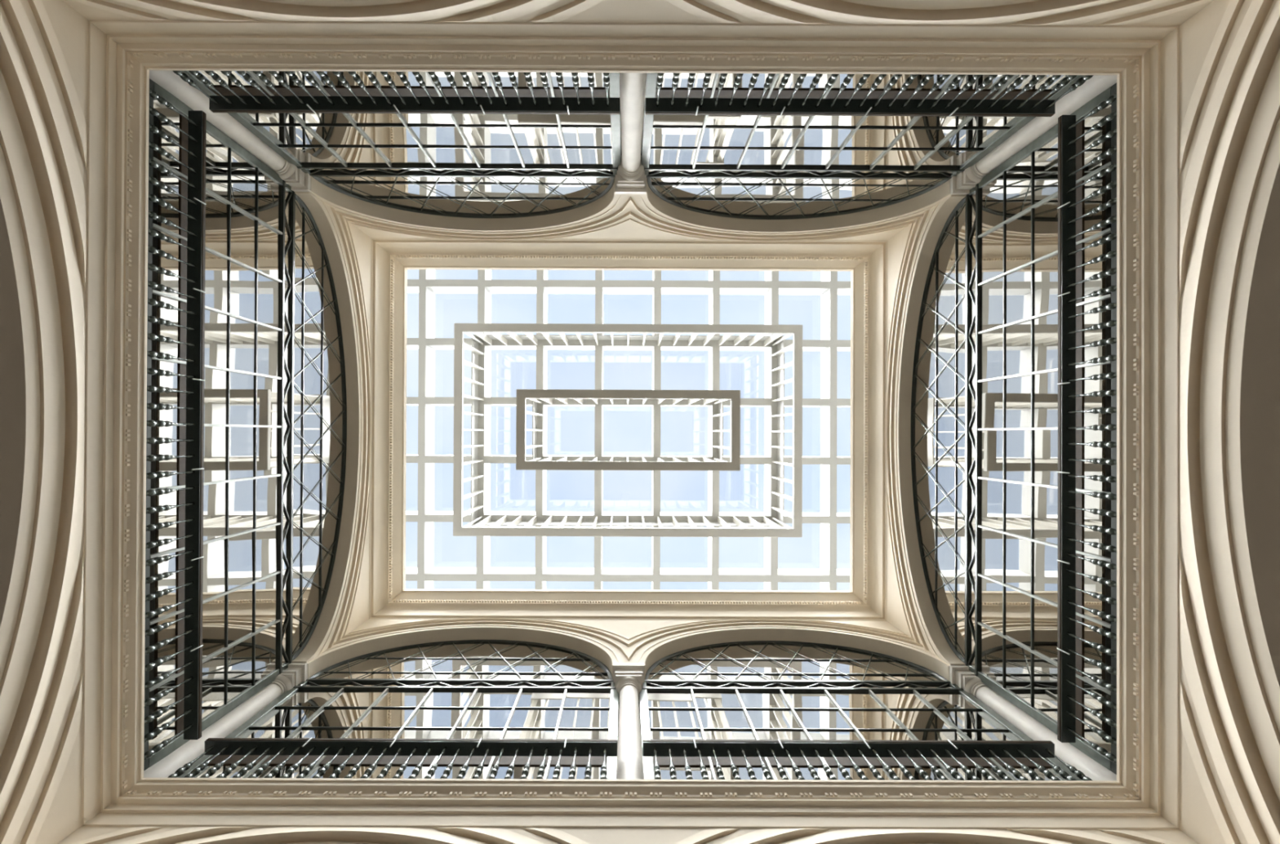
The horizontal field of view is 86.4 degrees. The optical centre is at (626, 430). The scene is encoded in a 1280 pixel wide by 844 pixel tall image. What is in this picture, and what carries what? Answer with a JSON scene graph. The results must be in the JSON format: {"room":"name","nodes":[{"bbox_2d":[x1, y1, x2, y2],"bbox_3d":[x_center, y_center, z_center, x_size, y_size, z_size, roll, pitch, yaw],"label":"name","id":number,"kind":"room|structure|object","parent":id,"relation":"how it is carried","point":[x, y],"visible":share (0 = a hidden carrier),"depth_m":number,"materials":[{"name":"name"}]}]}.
{"room":"atrium","nodes":[
{"label":"atrium","id":0,"kind":"room"},
{"bbox_2d":[0,0,106,843],"bbox_3d":[-3.827,-0.074,1.598,0.364,6.410,6.140,0,-90,0],"label":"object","id":1,"kind":"structure","parent":0,"point":[53,58],"depth_m":4.36,"materials":[{"name":"beige paint"}]},
{"bbox_2d":[291,191,373,662],"bbox_3d":[-3.788,-0.036,8.928,0.227,2.010,5.500,0,-90,0],"label":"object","id":2,"kind":"structure","parent":0,"point":[347,606],"depth_m":9.34,"materials":[{"name":"beige paint"}]},
{"bbox_2d":[143,79,346,770],"bbox_3d":[-3.899,-0.045,7.291,0.060,4.375,5.620,0,-90,0],"label":"window","id":3,"kind":"structure","parent":2,"relation":"in","point":[275,400],"depth_m":6.99,"materials":[{"name":"clear glass"}]},
{"bbox_2d":[57,812,1199,843],"bbox_3d":[0.040,2.829,1.590,8.120,6.410,0.364,0,-90,0],"label":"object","id":4,"kind":"structure","parent":0,"point":[104,828],"depth_m":4.63,"materials":[{"name":"beige paint"}]},
{"bbox_2d":[307,617,949,680],"bbox_3d":[0.026,2.816,8.921,7.480,2.010,0.227,0,-90,0],"label":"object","id":5,"kind":"structure","parent":0,"point":[610,641],"depth_m":9.29,"materials":[{"name":"beige paint"}]},
{"bbox_2d":[176,639,618,778],"bbox_3d":[-1.926,2.913,7.279,3.690,4.375,0.060,0,-90,0],"label":"window","id":6,"kind":"structure","parent":5,"relation":"in","point":[485,688],"depth_m":7.14,"materials":[{"name":"clear glass"}]},
{"bbox_2d":[639,640,1082,780],"bbox_3d":[1.984,2.929,7.286,3.690,4.375,0.060,0,-90,0],"label":"window","id":7,"kind":"structure","parent":5,"relation":"in","point":[745,690],"depth_m":7.15,"materials":[{"name":"clear glass"}]},
{"bbox_2d":[311,176,950,242],"bbox_3d":[0.050,-2.857,8.950,7.480,2.010,0.227,0,-90,0],"label":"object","id":8,"kind":"structure","parent":0,"point":[612,217],"depth_m":9.32,"materials":[{"name":"beige paint"}]},
{"bbox_2d":[182,71,621,218],"bbox_3d":[-1.902,-2.987,7.310,3.690,4.375,0.060,0,-90,0],"label":"window","id":9,"kind":"structure","parent":8,"relation":"in","point":[464,166],"depth_m":7.17,"materials":[{"name":"clear glass"}]},
{"bbox_2d":[640,73,1084,219],"bbox_3d":[2.008,-2.971,7.317,3.690,4.375,0.060,0,-90,0],"label":"window","id":10,"kind":"structure","parent":8,"relation":"in","point":[740,166],"depth_m":7.18,"materials":[{"name":"clear glass"}]},
{"bbox_2d":[62,0,1214,39],"bbox_3d":[0.063,-2.946,1.620,8.120,6.410,0.364,0,-90,0],"label":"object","id":11,"kind":"structure","parent":0,"point":[1042,20],"depth_m":4.59,"materials":[{"name":"beige paint"}]},
{"bbox_2d":[100,35,1160,815],"bbox_3d":[0.045,-0.041,4.960,7.580,0.300,5.600,0,-90,0],"label":"crown molding","id":12,"kind":"structure","parent":11,"relation":"attached to","point":[130,59],"depth_m":4.95,"materials":[{"name":"beige paint"}]},
{"bbox_2d":[143,88,206,760],"bbox_3d":[-3.700,-0.054,5.494,0.136,0.780,5.380,0,-90,0],"label":"balustrade","id":13,"kind":"object","parent":12,"relation":"on","point":[197,120],"visible":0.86,"depth_m":5.82,"materials":[{"name":"grey metal"}]},
{"bbox_2d":[167,737,617,778],"bbox_3d":[-1.837,2.708,5.483,3.520,0.780,0.136,0,-90,0],"label":"balustrade","id":14,"kind":"object","parent":12,"relation":"on","point":[350,747],"visible":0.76,"depth_m":5.82,"materials":[{"name":"grey metal"}]},
{"bbox_2d":[173,71,619,115],"bbox_3d":[-1.814,-2.800,5.511,3.520,0.780,0.136,0,-90,0],"label":"balustrade","id":15,"kind":"object","parent":12,"relation":"on","point":[264,104],"visible":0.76,"depth_m":5.84,"materials":[{"name":"grey metal"}]},
{"bbox_2d":[642,738,1092,780],"bbox_3d":[1.903,2.723,5.489,3.520,0.780,0.136,0,-90,0],"label":"balustrade","id":16,"kind":"object","parent":12,"relation":"on","point":[850,748],"visible":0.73,"depth_m":5.82,"materials":[{"name":"grey metal"}]},
{"bbox_2d":[645,73,1093,117],"bbox_3d":[1.925,-2.784,5.518,3.520,0.780,0.136,0,-90,0],"label":"balustrade","id":17,"kind":"object","parent":12,"relation":"on","point":[864,107],"visible":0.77,"depth_m":5.85,"materials":[{"name":"grey metal"}]},
{"bbox_2d":[1057,93,1116,764],"bbox_3d":[3.788,-0.023,5.507,0.136,0.780,5.380,0,-90,0],"label":"balustrade","id":18,"kind":"object","parent":12,"relation":"on","point":[1066,645],"visible":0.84,"depth_m":5.83,"materials":[{"name":"grey metal"}]},
{"bbox_2d":[617,127,974,727],"bbox_3d":[0.036,-0.016,9.815,12.280,0.230,10.300,0,-90,0],"label":"ceiling","id":19,"kind":"structure","parent":0,"point":[620,127],"depth_m":9.72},
{"bbox_2d":[884,195,965,665],"bbox_3d":[3.865,-0.005,8.942,0.227,2.010,5.500,0,-90,0],"label":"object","id":20,"kind":"structure","parent":0,"point":[908,606],"depth_m":9.35,"materials":[{"name":"beige paint"}]},
{"bbox_2d":[911,83,1116,774],"bbox_3d":[3.981,-0.013,7.305,0.060,4.375,5.620,0,-90,0],"label":"window","id":21,"kind":"structure","parent":20,"relation":"in","point":[988,541],"depth_m":7.00,"materials":[{"name":"clear glass"}]},
{"bbox_2d":[1160,0,1279,843],"bbox_3d":[3.929,-0.043,1.612,0.364,6.410,6.140,0,-90,0],"label":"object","id":22,"kind":"structure","parent":0,"point":[1220,67],"depth_m":4.35,"materials":[{"name":"beige paint"}]},
{"bbox_3d":[0.045,-0.041,4.984,12.280,0.248,10.300,0,-90,0],"label":"floor","id":23,"kind":"structure","parent":0,"visible":0},
{"bbox_2d":[143,662,307,777],"bbox_3d":[-3.880,2.871,6.497,0.370,2.818,0.370,0,-90,0],"label":"column","id":24,"kind":"structure","parent":23,"relation":"on","point":[295,673],"depth_m":6.58,"materials":[{"name":"stone"}]},
{"bbox_2d":[149,70,311,191],"bbox_3d":[-3.856,-2.969,6.527,0.370,2.818,0.370,0,-90,0],"label":"column","id":25,"kind":"structure","parent":23,"relation":"on","point":[299,180],"depth_m":6.58,"materials":[{"name":"stone"}]},
{"bbox_2d":[613,663,644,779],"bbox_3d":[0.030,2.871,6.506,0.360,2.822,0.348,0,-90,0],"label":"column","id":26,"kind":"structure","parent":23,"relation":"on","point":[628,678],"depth_m":6.57,"materials":[{"name":"stone"}]},
{"bbox_2d":[615,72,646,194],"bbox_3d":[0.054,-2.937,6.536,0.360,2.822,0.348,0,-90,0],"label":"column","id":27,"kind":"structure","parent":23,"relation":"on","point":[630,178],"depth_m":6.58,"materials":[{"name":"stone"}]},
{"bbox_2d":[949,665,1116,780],"bbox_3d":[3.940,2.903,6.511,0.370,2.818,0.370,0,-90,0],"label":"column","id":28,"kind":"structure","parent":23,"relation":"on","point":[961,676],"depth_m":6.62,"materials":[{"name":"stone"}]},
{"bbox_2d":[950,75,1116,195],"bbox_3d":[3.964,-2.937,6.542,0.370,2.818,0.370,0,-90,0],"label":"column","id":29,"kind":"structure","parent":23,"relation":"on","point":[962,184],"depth_m":6.62,"materials":[{"name":"stone"}]},
{"bbox_3d":[0.031,-0.001,12.760,10.480,3.920,8.100,0,-90,0],"label":"wall","id":30,"kind":"structure","parent":0,"visible":0},
{"bbox_2d":[405,269,850,590],"bbox_3d":[0.028,0.008,14.339,10.240,0.677,7.860,0,-90,0],"label":"skylight","id":31,"kind":"object","parent":30,"relation":"attached to","point":[426,286],"visible":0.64,"depth_m":14.01,"materials":[{"name":"white paint"}]},
{"bbox_2d":[453,323,802,537],"bbox_3d":[0.030,0.001,13.040,6.191,1.920,3.775,0,-90,0],"label":"frame","id":32,"kind":"object","parent":31,"relation":"hanging from","point":[777,531],"visible":1,"depth_m":12.09,"materials":[{"name":"white paint"}]},
{"bbox_2d":[515,389,740,471],"bbox_3d":[0.031,-0.001,12.730,3.775,2.540,1.359,0,-90,0],"label":"frame","id":33,"kind":"object","parent":31,"relation":"hanging from","point":[546,395],"visible":1,"depth_m":11.46,"materials":[{"name":"white paint"}]},
{"bbox_3d":[0.038,-0.020,8.935,7.880,2.010,5.900,0,-90,0],"label":"wall","id":34,"kind":"structure","parent":0,"visible":0},
{"bbox_2d":[371,240,884,618],"bbox_3d":[0.035,-0.013,10.375,7.520,0.870,5.540,0,-90,0],"label":"crown molding","id":35,"kind":"structure","parent":34,"relation":"attached to","point":[392,259],"depth_m":10.34,"materials":[{"name":"beige paint"}]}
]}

